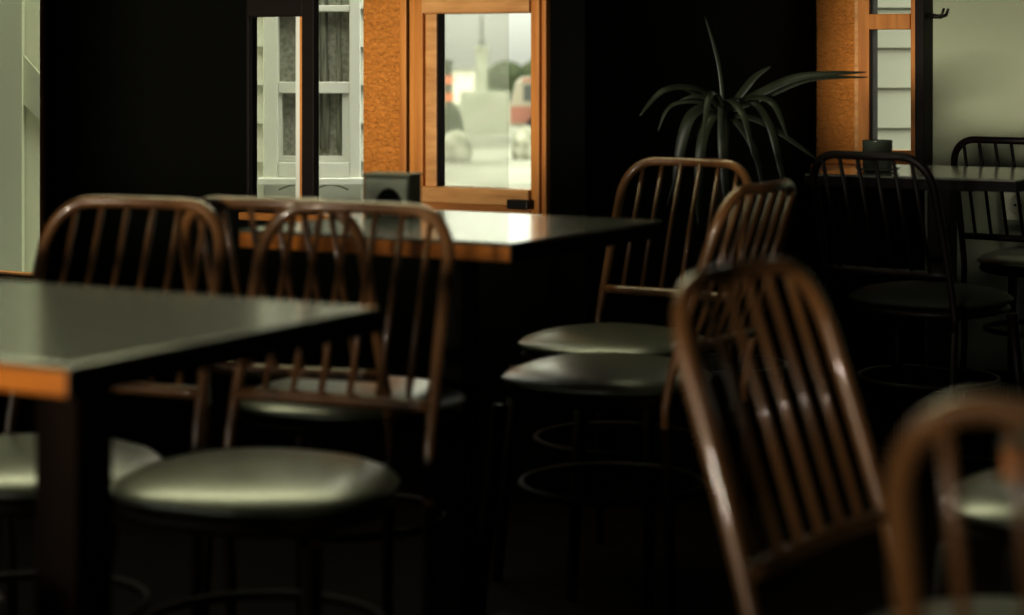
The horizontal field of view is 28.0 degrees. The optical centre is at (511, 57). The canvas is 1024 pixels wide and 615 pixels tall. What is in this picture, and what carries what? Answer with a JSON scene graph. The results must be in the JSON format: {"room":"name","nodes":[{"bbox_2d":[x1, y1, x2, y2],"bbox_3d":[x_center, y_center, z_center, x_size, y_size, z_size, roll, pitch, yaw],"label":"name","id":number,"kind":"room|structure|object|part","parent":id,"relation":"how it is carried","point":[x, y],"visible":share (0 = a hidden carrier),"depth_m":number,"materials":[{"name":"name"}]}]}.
{"room":"cafe","nodes":[
{"label":"cafe","id":0,"kind":"room"},
{"bbox_2d":[0,0,546,495],"bbox_3d":[-1.305,-0.420,5.618,3.220,2.900,0.030,0,0,30],"label":"wall","id":1,"kind":"structure","parent":0,"point":[144,97],"depth_m":5.33,"materials":[{"name":"black paint"}]},
{"bbox_2d":[0,0,45,281],"bbox_3d":[-1.517,-0.305,5.740,0.590,1.830,0.070,0,0,30],"label":"window","id":2,"kind":"structure","parent":1,"relation":"in","point":[4,275],"depth_m":5.58,"materials":[{"name":"orange wood"}]},
{"bbox_3d":[-1.514,0.602,5.739,0.557,0.017,0.070,0,0,30],"label":"rail","id":3,"kind":"part","parent":2,"relation":"part of","materials":[{"name":"orange wood"}]},
{"bbox_3d":[-1.514,-0.305,5.745,0.590,1.830,0.060,0,0,30],"label":"frame","id":4,"kind":"part","parent":2,"relation":"part of","materials":[{"name":"black wood"}]},
{"bbox_2d":[239,211,354,221],"bbox_3d":[-0.298,0.400,5.008,0.867,0.020,0.080,0,0,30],"label":"trim","id":5,"kind":"structure","parent":1,"relation":"attached to","point":[259,216],"depth_m":5.15,"materials":[{"name":"brown wood"}]},
{"bbox_2d":[364,0,399,172],"bbox_3d":[-0.311,-0.405,5.053,0.123,1.630,0.015,0,0,30],"label":"wall pier","id":6,"kind":"object","parent":1,"relation":"attached to","point":[381,17],"depth_m":5.05,"materials":[{"name":"orange paint"}]},
{"bbox_2d":[246,0,549,214],"bbox_3d":[-0.294,-0.405,5.013,0.880,1.630,0.126,0,0,30],"label":"window","id":7,"kind":"structure","parent":1,"relation":"in","point":[422,22],"depth_m":4.94,"materials":[{"name":"orange wood"}]},
{"bbox_3d":[-0.603,0.127,5.193,0.148,0.462,0.003,0,0,30],"label":"pane","id":8,"kind":"part","parent":7,"relation":"part of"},
{"bbox_3d":[-0.594,0.374,5.183,0.174,0.032,0.024,0,0,30],"label":"rail","id":9,"kind":"part","parent":7,"relation":"part of","materials":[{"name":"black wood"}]},
{"bbox_3d":[-0.594,-0.149,5.183,0.174,0.091,0.024,0,0,30],"label":"rail","id":10,"kind":"part","parent":7,"relation":"part of","materials":[{"name":"black wood"}]},
{"bbox_3d":[-0.505,-0.415,5.132,0.038,1.610,0.024,0,0,30],"label":"dark sash","id":11,"kind":"part","parent":7,"relation":"part of","materials":[{"name":"black wood"}]},
{"bbox_3d":[-0.248,-0.415,5.018,0.020,1.610,0.072,0,0,30],"label":"trim","id":12,"kind":"part","parent":7,"relation":"part of","materials":[{"name":"orange wood"}]},
{"bbox_3d":[-0.211,-0.427,4.968,0.025,1.585,0.062,0,0,30],"label":"sash","id":13,"kind":"part","parent":7,"relation":"part of","materials":[{"name":"orange wood"}]},
{"bbox_3d":[-0.075,-0.145,4.879,0.299,0.079,0.060,0,0,30],"label":"transom rail","id":14,"kind":"part","parent":7,"relation":"part of","materials":[{"name":"brown wood"}]},
{"bbox_3d":[-0.085,0.328,4.882,0.319,0.039,0.064,0,0,30],"label":"rail","id":15,"kind":"part","parent":7,"relation":"part of","materials":[{"name":"brown wood"}]},
{"bbox_3d":[-0.065,-0.405,4.907,0.378,1.630,0.082,0,0,30],"label":"frame","id":16,"kind":"part","parent":7,"relation":"part of","materials":[{"name":"orange wood"}]},
{"bbox_2d":[0,385,1022,614],"bbox_3d":[0.115,1.090,0.440,5.870,0.120,12.280,0,0,0],"label":"floor","id":17,"kind":"structure","parent":0,"point":[852,576],"depth_m":4.24,"materials":[{"name":"black"}]},
{"bbox_2d":[0,195,225,614],"bbox_3d":[-0.651,0.621,2.916,0.380,0.820,0.506,0,0,20],"label":"chair","id":18,"kind":"object","parent":17,"relation":"on","point":[17,451],"visible":0.54,"depth_m":3.04,"materials":[{"name":"brown wood"}]},
{"bbox_3d":[-0.757,0.825,3.095,0.022,0.411,0.037,0,0,2],"label":"leg","id":19,"kind":"part","parent":18,"relation":"part of","materials":[{"name":"brown wood"}]},
{"bbox_3d":[-0.676,0.590,2.849,0.368,0.024,0.348,0,0,20],"label":"seat frame","id":20,"kind":"part","parent":18,"relation":"part of","materials":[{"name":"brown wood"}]},
{"bbox_3d":[-0.676,0.558,2.849,0.380,0.040,0.360,0,0,20],"label":"seat","id":21,"kind":"part","parent":18,"relation":"part of","materials":[{"name":"leather"}]},
{"bbox_3d":[-0.587,0.421,3.087,0.338,0.419,0.140,0,0,20],"label":"frame","id":22,"kind":"part","parent":18,"relation":"part of","materials":[{"name":"brown wood"}]},
{"bbox_3d":[-0.600,0.490,3.054,0.320,0.019,0.026,0,0,20],"label":"rail","id":23,"kind":"part","parent":18,"relation":"part of","materials":[{"name":"brown wood"}]},
{"bbox_3d":[-0.454,0.825,2.982,0.022,0.411,0.037,0,0,39],"label":"leg","id":24,"kind":"part","parent":18,"relation":"part of","materials":[{"name":"brown wood"}]},
{"bbox_2d":[0,279,381,614],"bbox_3d":[-0.755,0.657,2.397,1.100,0.745,0.520,0,0,30],"label":"cafe table","id":25,"kind":"object","parent":17,"relation":"on","point":[68,346],"visible":1,"depth_m":2.21,"materials":[{"name":"laminate"}]},
{"bbox_2d":[112,200,454,614],"bbox_3d":[-0.311,0.621,2.805,0.380,0.820,0.506,0,0,22],"label":"chair","id":26,"kind":"object","parent":17,"relation":"on","point":[229,492],"visible":0.98,"depth_m":2.77,"materials":[{"name":"brown wood"}]},
{"bbox_3d":[-0.545,0.820,2.661,0.067,0.422,0.029,0,0,-32],"label":"leg","id":27,"kind":"part","parent":26,"relation":"part of","materials":[{"name":"brown wood"}]},
{"bbox_3d":[-0.411,0.825,2.988,0.022,0.411,0.037,0,0,4],"label":"leg","id":28,"kind":"part","parent":26,"relation":"part of","materials":[{"name":"brown wood"}]},
{"bbox_3d":[-0.339,0.590,2.739,0.368,0.024,0.348,0,0,22],"label":"seat frame","id":29,"kind":"part","parent":26,"relation":"part of","materials":[{"name":"brown wood"}]},
{"bbox_3d":[-0.339,0.558,2.739,0.380,0.040,0.360,0,0,22],"label":"seat","id":30,"kind":"part","parent":26,"relation":"part of","materials":[{"name":"leather"}]},
{"bbox_3d":[-0.246,0.820,2.538,0.029,0.422,0.067,0,0,-14],"label":"leg","id":31,"kind":"part","parent":26,"relation":"part of","materials":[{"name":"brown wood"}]},
{"bbox_3d":[-0.255,0.490,2.941,0.320,0.019,0.026,0,0,22],"label":"rail","id":32,"kind":"part","parent":26,"relation":"part of","materials":[{"name":"brown wood"}]},
{"bbox_3d":[-0.242,0.421,2.974,0.338,0.419,0.140,0,0,22],"label":"frame","id":33,"kind":"part","parent":26,"relation":"part of","materials":[{"name":"brown wood"}]},
{"bbox_3d":[-0.112,0.825,2.865,0.022,0.411,0.037,0,0,40],"label":"leg","id":34,"kind":"part","parent":26,"relation":"part of","materials":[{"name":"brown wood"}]},
{"bbox_2d":[178,195,485,614],"bbox_3d":[-0.296,0.621,3.345,0.380,0.820,0.506,0,0,20],"label":"chair","id":35,"kind":"object","parent":17,"relation":"on","point":[305,421],"visible":0.61,"depth_m":3.24,"materials":[{"name":"brown wood"}]},
{"bbox_3d":[-0.493,0.825,3.278,0.022,0.411,0.037,0,0,39],"label":"leg","id":36,"kind":"part","parent":35,"relation":"part of","materials":[{"name":"brown wood"}]},
{"bbox_3d":[-0.360,0.421,3.173,0.338,0.419,0.140,0,0,20],"label":"frame","id":37,"kind":"part","parent":35,"relation":"part of","materials":[{"name":"brown wood"}]},
{"bbox_3d":[-0.347,0.490,3.206,0.320,0.019,0.026,0,0,20],"label":"rail","id":38,"kind":"part","parent":35,"relation":"part of","materials":[{"name":"brown wood"}]},
{"bbox_3d":[-0.369,0.820,3.609,0.029,0.422,0.067,0,0,-15],"label":"leg","id":39,"kind":"part","parent":35,"relation":"part of","materials":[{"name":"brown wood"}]},
{"bbox_3d":[-0.271,0.590,3.411,0.368,0.024,0.348,0,0,20],"label":"seat frame","id":40,"kind":"part","parent":35,"relation":"part of","materials":[{"name":"brown wood"}]},
{"bbox_3d":[-0.271,0.558,3.411,0.380,0.040,0.360,0,0,20],"label":"seat","id":41,"kind":"part","parent":35,"relation":"part of","materials":[{"name":"leather"}]},
{"bbox_3d":[-0.190,0.825,3.165,0.022,0.411,0.037,0,0,2],"label":"leg","id":42,"kind":"part","parent":35,"relation":"part of","materials":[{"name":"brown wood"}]},
{"bbox_3d":[-0.067,0.820,3.496,0.067,0.422,0.029,0,0,-34],"label":"leg","id":43,"kind":"part","parent":35,"relation":"part of","materials":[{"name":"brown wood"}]},
{"bbox_2d":[237,210,662,614],"bbox_3d":[-0.096,0.657,3.512,0.530,0.745,0.530,0,0,30],"label":"cafe table","id":44,"kind":"object","parent":17,"relation":"on","point":[477,236],"visible":0.78,"depth_m":3.48,"materials":[{"name":"laminate"}]},
{"bbox_2d":[362,171,421,216],"bbox_3d":[-0.216,0.246,3.700,0.094,0.078,0.062,0,0,20],"label":"napkin dispenser","id":45,"kind":"object","parent":44,"relation":"on","point":[402,187],"visible":0.78,"depth_m":3.67,"materials":[{"name":"metal"}]},
{"bbox_3d":[-0.216,0.210,3.700,0.094,0.005,0.062,0,0,20],"label":"lid","id":46,"kind":"part","parent":45,"relation":"part of","materials":[{"name":"metal"}]},
{"bbox_2d":[492,157,752,606],"bbox_3d":[0.248,0.621,4.149,0.380,0.820,0.506,0,0,33],"label":"chair","id":47,"kind":"object","parent":17,"relation":"on","point":[598,336],"visible":0.71,"depth_m":4.08,"materials":[{"name":"brown wood"}]},
{"bbox_3d":[-0.009,0.820,4.053,0.067,0.422,0.029,0,0,-21],"label":"leg","id":48,"kind":"part","parent":47,"relation":"part of","materials":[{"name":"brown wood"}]},
{"bbox_3d":[0.185,0.825,4.348,0.022,0.411,0.037,0,0,15],"label":"leg","id":49,"kind":"part","parent":47,"relation":"part of","materials":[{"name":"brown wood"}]},
{"bbox_3d":[0.208,0.558,4.090,0.380,0.040,0.360,0,0,33],"label":"seat","id":50,"kind":"part","parent":47,"relation":"part of","materials":[{"name":"leather"}]},
{"bbox_3d":[0.208,0.590,4.090,0.368,0.024,0.348,0,0,33],"label":"seat frame","id":51,"kind":"part","parent":47,"relation":"part of","materials":[{"name":"brown wood"}]},
{"bbox_3d":[0.260,0.820,3.875,0.029,0.422,0.067,0,0,-2],"label":"leg","id":52,"kind":"part","parent":47,"relation":"part of","materials":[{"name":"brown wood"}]},
{"bbox_3d":[0.329,0.490,4.273,0.320,0.019,0.026,0,0,33],"label":"rail","id":53,"kind":"part","parent":47,"relation":"part of","materials":[{"name":"brown wood"}]},
{"bbox_3d":[0.348,0.421,4.302,0.338,0.419,0.140,0,0,33],"label":"frame","id":54,"kind":"part","parent":47,"relation":"part of","materials":[{"name":"brown wood"}]},
{"bbox_3d":[0.455,0.825,4.170,0.037,0.411,0.022,0,0,-39],"label":"leg","id":55,"kind":"part","parent":47,"relation":"part of","materials":[{"name":"brown wood"}]},
{"bbox_2d":[480,179,796,614],"bbox_3d":[0.234,0.621,3.630,0.506,0.820,0.380,0,0,31],"label":"chair","id":56,"kind":"object","parent":17,"relation":"on","point":[607,381],"visible":0.8,"depth_m":3.56,"materials":[{"name":"brown wood"}]},
{"bbox_3d":[-0.039,0.820,3.604,0.067,0.422,0.029,0,0,-5],"label":"leg","id":57,"kind":"part","parent":56,"relation":"part of","materials":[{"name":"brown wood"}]},
{"bbox_3d":[0.125,0.820,3.882,0.029,0.422,0.067,0,0,-23],"label":"leg","id":58,"kind":"part","parent":56,"relation":"part of","materials":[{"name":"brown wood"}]},
{"bbox_3d":[0.173,0.590,3.666,0.348,0.024,0.368,0,0,31],"label":"seat frame","id":59,"kind":"part","parent":56,"relation":"part of","materials":[{"name":"brown wood"}]},
{"bbox_3d":[0.173,0.558,3.666,0.360,0.040,0.380,0,0,31],"label":"seat","id":60,"kind":"part","parent":56,"relation":"part of","materials":[{"name":"leather"}]},
{"bbox_3d":[0.265,0.825,3.424,0.022,0.411,0.037,0,0,-41],"label":"leg","id":61,"kind":"part","parent":56,"relation":"part of","materials":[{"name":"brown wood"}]},
{"bbox_3d":[0.392,0.421,3.536,0.140,0.419,0.338,0,0,31],"label":"frame","id":62,"kind":"part","parent":56,"relation":"part of","materials":[{"name":"brown wood"}]},
{"bbox_3d":[0.361,0.490,3.554,0.026,0.019,0.320,0,0,31],"label":"rail","id":63,"kind":"part","parent":56,"relation":"part of","materials":[{"name":"brown wood"}]},
{"bbox_3d":[0.430,0.825,3.702,0.037,0.411,0.022,0,0,13],"label":"leg","id":64,"kind":"part","parent":56,"relation":"part of","materials":[{"name":"brown wood"}]},
{"bbox_2d":[639,17,867,493],"bbox_3d":[0.572,0.465,4.857,0.482,1.130,0.365,0,0,27],"label":"yucca plant","id":65,"kind":"object","parent":17,"relation":"on","point":[680,415],"visible":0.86,"depth_m":4.85,"materials":[{"name":"green plant"}]},
{"bbox_3d":[0.510,0.448,4.921,0.056,0.667,0.043,0,0,0],"label":"stem","id":66,"kind":"part","parent":65,"relation":"part of","materials":[{"name":"brown"}]},
{"bbox_3d":[0.508,0.880,4.920,0.310,0.300,0.310,0,0,0],"label":"pot","id":67,"kind":"part","parent":65,"relation":"part of","materials":[{"name":"black"}]},
{"bbox_2d":[671,257,1023,614],"bbox_3d":[0.425,0.621,1.979,0.506,0.820,0.380,0,0,35],"label":"chair","id":68,"kind":"object","parent":17,"relation":"on","point":[709,426],"visible":0.93,"depth_m":2.06,"materials":[{"name":"brown wood"}]},
{"bbox_3d":[0.275,0.421,2.083,0.140,0.419,0.338,0,0,35],"label":"frame","id":69,"kind":"part","parent":68,"relation":"part of","materials":[{"name":"brown wood"}]},
{"bbox_3d":[0.304,0.490,2.063,0.026,0.019,0.320,0,0,35],"label":"rail","id":70,"kind":"part","parent":68,"relation":"part of","materials":[{"name":"brown wood"}]},
{"bbox_3d":[0.484,0.558,1.938,0.360,0.040,0.380,0,0,35],"label":"seat","id":71,"kind":"part","parent":68,"relation":"part of","materials":[{"name":"leather"}]},
{"bbox_2d":[804,164,1023,481],"bbox_3d":[1.083,0.657,5.160,0.530,0.745,0.530,0,0,30],"label":"cafe table","id":72,"kind":"object","parent":17,"relation":"on","point":[950,180],"visible":0.51,"depth_m":5.12,"materials":[{"name":"laminate"}]},
{"bbox_2d":[855,139,899,171],"bbox_3d":[0.918,0.245,5.150,0.112,0.079,0.112,0,0,0],"label":"napkin dispenser","id":73,"kind":"object","parent":72,"relation":"on","point":[871,145],"visible":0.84,"depth_m":5.12,"materials":[{"name":"grey"}]},
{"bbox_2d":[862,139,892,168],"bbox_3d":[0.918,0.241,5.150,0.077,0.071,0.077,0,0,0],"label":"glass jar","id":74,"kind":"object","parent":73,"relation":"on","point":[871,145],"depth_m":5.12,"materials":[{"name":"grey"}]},
{"bbox_3d":[1.083,0.321,5.160,0.220,0.012,0.220,0,0,30],"label":"mounting plate","id":75,"kind":"part","parent":72,"relation":"part of","materials":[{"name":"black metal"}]},
{"bbox_2d":[809,150,1023,496],"bbox_3d":[0.948,0.621,4.824,0.380,0.820,0.506,0,0,38],"label":"chair","id":76,"kind":"object","parent":17,"relation":"on","point":[951,300],"visible":0.95,"depth_m":4.74,"materials":[{"name":"brown wood"}]},
{"bbox_3d":[0.740,0.825,4.820,0.037,0.411,0.022,0,0,-34],"label":"leg","id":77,"kind":"part","parent":76,"relation":"part of","materials":[{"name":"brown wood"}]},
{"bbox_3d":[0.835,0.421,4.680,0.338,0.419,0.140,0,0,38],"label":"frame","id":78,"kind":"part","parent":76,"relation":"part of","materials":[{"name":"brown wood"}]},
{"bbox_3d":[0.857,0.490,4.708,0.320,0.019,0.026,0,0,38],"label":"rail","id":79,"kind":"part","parent":76,"relation":"part of","materials":[{"name":"brown wood"}]},
{"bbox_3d":[0.959,0.820,5.098,0.029,0.422,0.067,0,0,2],"label":"leg","id":80,"kind":"part","parent":76,"relation":"part of","materials":[{"name":"brown wood"}]},
{"bbox_3d":[0.992,0.558,4.879,0.380,0.040,0.360,0,0,38],"label":"seat","id":81,"kind":"part","parent":76,"relation":"part of","materials":[{"name":"black leather"}]},
{"bbox_3d":[0.992,0.590,4.879,0.368,0.024,0.348,0,0,38],"label":"seat frame","id":82,"kind":"part","parent":76,"relation":"part of","materials":[{"name":"brown wood"}]},
{"bbox_3d":[0.994,0.825,4.620,0.022,0.411,0.037,0,0,20],"label":"leg","id":83,"kind":"part","parent":76,"relation":"part of","materials":[{"name":"brown wood"}]},
{"bbox_3d":[1.213,0.820,4.898,0.067,0.422,0.029,0,0,-16],"label":"leg","id":84,"kind":"part","parent":76,"relation":"part of","materials":[{"name":"brown wood"}]},
{"bbox_2d":[883,393,1023,614],"bbox_3d":[0.490,0.621,1.454,0.380,0.820,0.506,0,0,30],"label":"chair","id":85,"kind":"object","parent":17,"relation":"on","point":[937,420],"visible":1,"depth_m":1.32,"materials":[{"name":"brown wood"}]},
{"bbox_2d":[933,468,1021,598],"bbox_3d":[0.801,0.621,2.590,0.506,0.820,0.380,0,0,30],"label":"chair","id":86,"kind":"object","parent":17,"relation":"on","point":[985,503],"visible":0.6,"depth_m":2.55,"materials":[{"name":"brown wood"}]},
{"bbox_3d":[0.528,0.820,2.562,0.067,0.422,0.029,0,0,-6],"label":"leg","id":87,"kind":"part","parent":86,"relation":"part of","materials":[{"name":"brown wood"}]},
{"bbox_3d":[0.740,0.558,2.626,0.360,0.040,0.380,0,0,30],"label":"seat","id":88,"kind":"part","parent":86,"relation":"part of","materials":[{"name":"leather"}]},
{"bbox_3d":[0.740,0.590,2.626,0.348,0.024,0.368,0,0,30],"label":"seat frame","id":89,"kind":"part","parent":86,"relation":"part of","materials":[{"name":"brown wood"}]},
{"bbox_3d":[0.690,0.820,2.841,0.029,0.422,0.067,0,0,-24],"label":"leg","id":90,"kind":"part","parent":86,"relation":"part of","materials":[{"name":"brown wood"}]},
{"bbox_2d":[951,136,1023,430],"bbox_3d":[1.456,0.621,5.692,0.380,0.820,0.506,0,0,36],"label":"chair","id":91,"kind":"object","parent":17,"relation":"on","point":[1005,262],"visible":0.88,"depth_m":5.65,"materials":[{"name":"brown wood"}]},
{"bbox_3d":[1.247,0.825,5.679,0.037,0.411,0.022,0,0,-36],"label":"leg","id":92,"kind":"part","parent":91,"relation":"part of","materials":[{"name":"brown wood"}]},
{"bbox_3d":[1.349,0.421,5.543,0.338,0.419,0.140,0,0,36],"label":"frame","id":93,"kind":"part","parent":91,"relation":"part of","materials":[{"name":"brown wood"}]},
{"bbox_3d":[1.370,0.490,5.572,0.320,0.019,0.026,0,0,36],"label":"rail","id":94,"kind":"part","parent":91,"relation":"part of","materials":[{"name":"brown wood"}]},
{"bbox_3d":[1.497,0.558,5.750,0.380,0.040,0.360,0,0,36],"label":"seat","id":95,"kind":"part","parent":91,"relation":"part of","materials":[{"name":"leather"}]},
{"bbox_3d":[1.497,0.590,5.750,0.368,0.024,0.348,0,0,36],"label":"seat frame","id":96,"kind":"part","parent":91,"relation":"part of","materials":[{"name":"brown wood"}]},
{"bbox_3d":[1.454,0.820,5.966,0.029,0.422,0.067,0,0,0],"label":"leg","id":97,"kind":"part","parent":91,"relation":"part of","materials":[{"name":"brown wood"}]},
{"bbox_2d":[996,428,1023,481],"bbox_3d":[0.723,0.657,1.625,0.530,0.745,0.530,0,0,30],"label":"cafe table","id":98,"kind":"object","parent":17,"relation":"on","point":[1002,461],"visible":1,"depth_m":1.53,"materials":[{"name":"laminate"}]},
{"bbox_2d":[547,0,815,497],"bbox_3d":[0.519,-0.420,5.627,0.100,2.900,1.886,0,0,25],"label":"wall","id":99,"kind":"structure","parent":0,"point":[608,58],"depth_m":5.15,"materials":[{"name":"black paint"}]},
{"bbox_2d":[816,0,1023,371],"bbox_3d":[1.973,-0.420,5.888,2.400,2.900,0.030,0,0,30],"label":"wall","id":100,"kind":"structure","parent":0,"point":[978,45],"depth_m":6.23,"materials":[{"name":"beige paint"}]},
{"bbox_2d":[816,0,853,163],"bbox_3d":[1.016,-0.440,6.448,0.182,1.560,0.018,0,0,30],"label":"wall pier","id":101,"kind":"object","parent":100,"relation":"attached to","point":[834,18],"depth_m":6.44,"materials":[{"name":"orange paint"}]},
{"bbox_2d":[810,163,862,171],"bbox_3d":[1.101,0.347,6.363,0.375,0.035,0.100,0,0,30],"label":"trim","id":102,"kind":"structure","parent":100,"relation":"attached to","point":[829,166],"depth_m":6.37,"materials":[{"name":"brown wood"}]},
{"bbox_2d":[854,0,944,164],"bbox_3d":[1.195,-0.425,6.300,0.304,1.590,0.135,0,0,30],"label":"window","id":103,"kind":"structure","parent":100,"relation":"in","point":[867,20],"depth_m":6.29,"materials":[{"name":"brown wood"}]},
{"bbox_3d":[1.087,-0.445,6.401,0.016,1.550,0.068,0,0,30],"label":"trim","id":104,"kind":"part","parent":103,"relation":"part of","materials":[{"name":"brown wood"}]},
{"bbox_3d":[1.177,-0.445,6.339,0.201,1.550,0.065,0,0,30],"label":"frame","id":105,"kind":"part","parent":103,"relation":"part of","materials":[{"name":"orange wood"}]},
{"bbox_3d":[1.176,0.307,6.337,0.201,0.045,0.070,0,0,30],"label":"rail","id":106,"kind":"part","parent":103,"relation":"part of","materials":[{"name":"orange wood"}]},
{"bbox_3d":[1.253,-0.425,6.237,0.029,1.590,0.085,0,0,30],"label":"open sash","id":107,"kind":"part","parent":103,"relation":"part of","materials":[{"name":"black wood"}]},
{"bbox_3d":[1.286,-0.135,6.210,0.057,0.032,0.014,0,0,30],"label":"handle","id":108,"kind":"part","parent":103,"relation":"part of","materials":[{"name":"grey metal"}]},
{"bbox_2d":[819,357,1023,395],"bbox_3d":[1.963,0.985,5.870,2.300,0.090,0.012,0,0,30],"label":"baseboard","id":109,"kind":"structure","parent":100,"relation":"attached to","point":[917,377],"depth_m":6.30,"materials":[{"name":"black paint"}]},
{"bbox_2d":[1004,191,1023,219],"bbox_3d":[1.513,0.440,6.127,0.090,0.090,0.017,0,0,30],"label":"wall socket","id":110,"kind":"object","parent":100,"relation":"attached to","point":[1010,198],"visible":0.66,"depth_m":6.13,"materials":[{"name":"beige plastic"}]},
{"label":"outside","id":111,"kind":"structure","parent":0,"visible":0},
{"bbox_2d":[445,77,541,214],"bbox_3d":[0.000,2.130,113.450,80.000,0.200,213.100,0,0,0],"label":"ground","id":112,"kind":"structure","parent":111,"point":[492,164],"depth_m":38.36,"materials":[{"name":"grey concrete"}]},
{"bbox_2d":[25,0,39,271],"bbox_3d":[-2.450,0.030,7.050,2.300,4.000,0.200,0,0,0],"label":"wall","id":113,"kind":"structure","parent":112,"relation":"on","point":[32,7],"depth_m":6.95,"materials":[{"name":"white paint"}]},
{"bbox_2d":[0,0,39,271],"bbox_3d":[-1.748,0.030,6.920,0.372,4.000,0.040,0,0,0],"label":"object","id":114,"kind":"object","parent":113,"relation":"attached to","point":[19,78],"visible":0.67,"depth_m":6.90,"materials":[{"name":"white paint"}]},
{"bbox_2d":[257,0,363,214],"bbox_3d":[-0.725,-0.045,8.900,0.990,4.150,3.600,0,0,0],"label":"house","id":115,"kind":"structure","parent":112,"relation":"on","point":[341,22],"depth_m":7.39,"materials":[{"name":"white wood"}]},
{"bbox_3d":[-0.720,0.443,7.385,0.390,0.025,0.090,0,0,0],"label":"window sill","id":116,"kind":"part","parent":115,"relation":"part of","materials":[{"name":"white paint"}]},
{"bbox_3d":[-0.714,0.251,7.432,0.257,0.248,0.004,0,0,0],"label":"pane","id":117,"kind":"part","parent":115,"relation":"part of","materials":[{"name":"clear glass"}]},
{"bbox_3d":[-0.714,0.106,7.407,0.257,0.041,0.065,0,0,0],"label":"meeting rail","id":118,"kind":"part","parent":115,"relation":"part of","materials":[{"name":"white paint"}]},
{"bbox_3d":[-0.714,0.251,7.412,0.257,0.246,0.055,0,0,0],"label":"sash","id":119,"kind":"part","parent":115,"relation":"part of","materials":[{"name":"white paint"}]},
{"bbox_3d":[-0.715,0.466,7.388,0.253,0.025,0.006,0,0,0],"label":"moulding","id":120,"kind":"part","parent":115,"relation":"part of","materials":[{"name":"wood"}]},
{"bbox_3d":[-0.714,-0.217,7.432,0.257,0.606,0.004,0,0,0],"label":"pane","id":121,"kind":"part","parent":115,"relation":"part of","materials":[{"name":"clear glass"}]},
{"bbox_2d":[319,0,341,148],"bbox_3d":[-0.655,-0.070,7.421,0.091,0.801,0.010,0,0,0],"label":"curtain","id":122,"kind":"object","parent":115,"relation":"hanging from","point":[330,23],"depth_m":7.42,"materials":[{"name":"grey fabric"}]},
{"bbox_3d":[-0.714,-0.178,7.407,0.257,0.023,0.065,0,0,0],"label":"rail","id":123,"kind":"part","parent":115,"relation":"part of","materials":[{"name":"white paint"}]},
{"bbox_2d":[445,60,452,133],"bbox_3d":[-1.405,1.037,45.000,0.240,1.986,0.240,0,0,0],"label":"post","id":124,"kind":"object","parent":112,"relation":"on","point":[448,63],"visible":0.66,"depth_m":44.91,"materials":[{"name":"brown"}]},
{"bbox_2d":[452,102,463,131],"bbox_3d":[-1.424,1.522,45.995,0.695,1.092,0.603,0,0,0],"label":"boulder","id":125,"kind":"object","parent":112,"relation":"on","point":[457,123],"visible":0.27,"depth_m":45.81,"materials":[{"name":"grey stone"}]},
{"bbox_2d":[445,129,471,162],"bbox_3d":[-1.127,1.725,40.029,0.698,0.656,0.665,0,0,0],"label":"boulder","id":126,"kind":"object","parent":112,"relation":"on","point":[458,148],"visible":0.78,"depth_m":39.76,"materials":[{"name":"grey stone"}]},
{"bbox_2d":[452,68,475,103],"bbox_3d":[-2.301,1.235,91.500,1.300,1.591,3.400,0,0,0],"label":"shed","id":127,"kind":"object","parent":112,"relation":"on","point":[463,78],"visible":0.54,"depth_m":89.99,"materials":[{"name":"white"}]},
{"bbox_2d":[473,15,489,90],"bbox_3d":[-0.893,0.389,60.000,0.480,3.281,0.480,0,0,0],"label":"tower","id":128,"kind":"structure","parent":112,"relation":"on","point":[481,51],"depth_m":59.83,"materials":[{"name":"concrete"}]},
{"bbox_2d":[460,91,508,133],"bbox_3d":[-0.738,1.471,55.750,1.315,1.118,1.500,0,0,0],"label":"concrete block","id":129,"kind":"object","parent":112,"relation":"on","point":[473,104],"visible":0.86,"depth_m":55.00,"materials":[{"name":"grey concrete"}]},
{"bbox_2d":[487,60,530,105],"bbox_3d":[1.488,1.242,84.888,5.985,2.596,2.796,0,0,0],"label":"tree","id":130,"kind":"object","parent":112,"relation":"on","point":[503,75],"visible":0.08,"depth_m":84.52,"materials":[{"name":"green plant"}]},
{"bbox_2d":[510,77,530,126],"bbox_3d":[1.899,1.230,50.825,3.917,1.599,1.750,0,0,0],"label":"van","id":131,"kind":"object","parent":112,"relation":"on","point":[520,104],"visible":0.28,"depth_m":49.98,"materials":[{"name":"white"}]},
{"bbox_2d":[511,125,530,159],"bbox_3d":[0.314,1.700,41.010,0.676,0.712,0.612,0,0,0],"label":"boulder","id":132,"kind":"object","parent":112,"relation":"on","point":[521,139],"visible":0.48,"depth_m":40.76,"materials":[{"name":"grey stone"}]},
{"bbox_2d":[878,0,910,149],"bbox_3d":[1.800,0.167,8.950,1.800,3.726,1.300,0,0,0],"label":"building exterior","id":133,"kind":"structure","parent":112,"relation":"on","point":[894,46],"depth_m":8.50,"materials":[{"name":"grey"}]}
]}

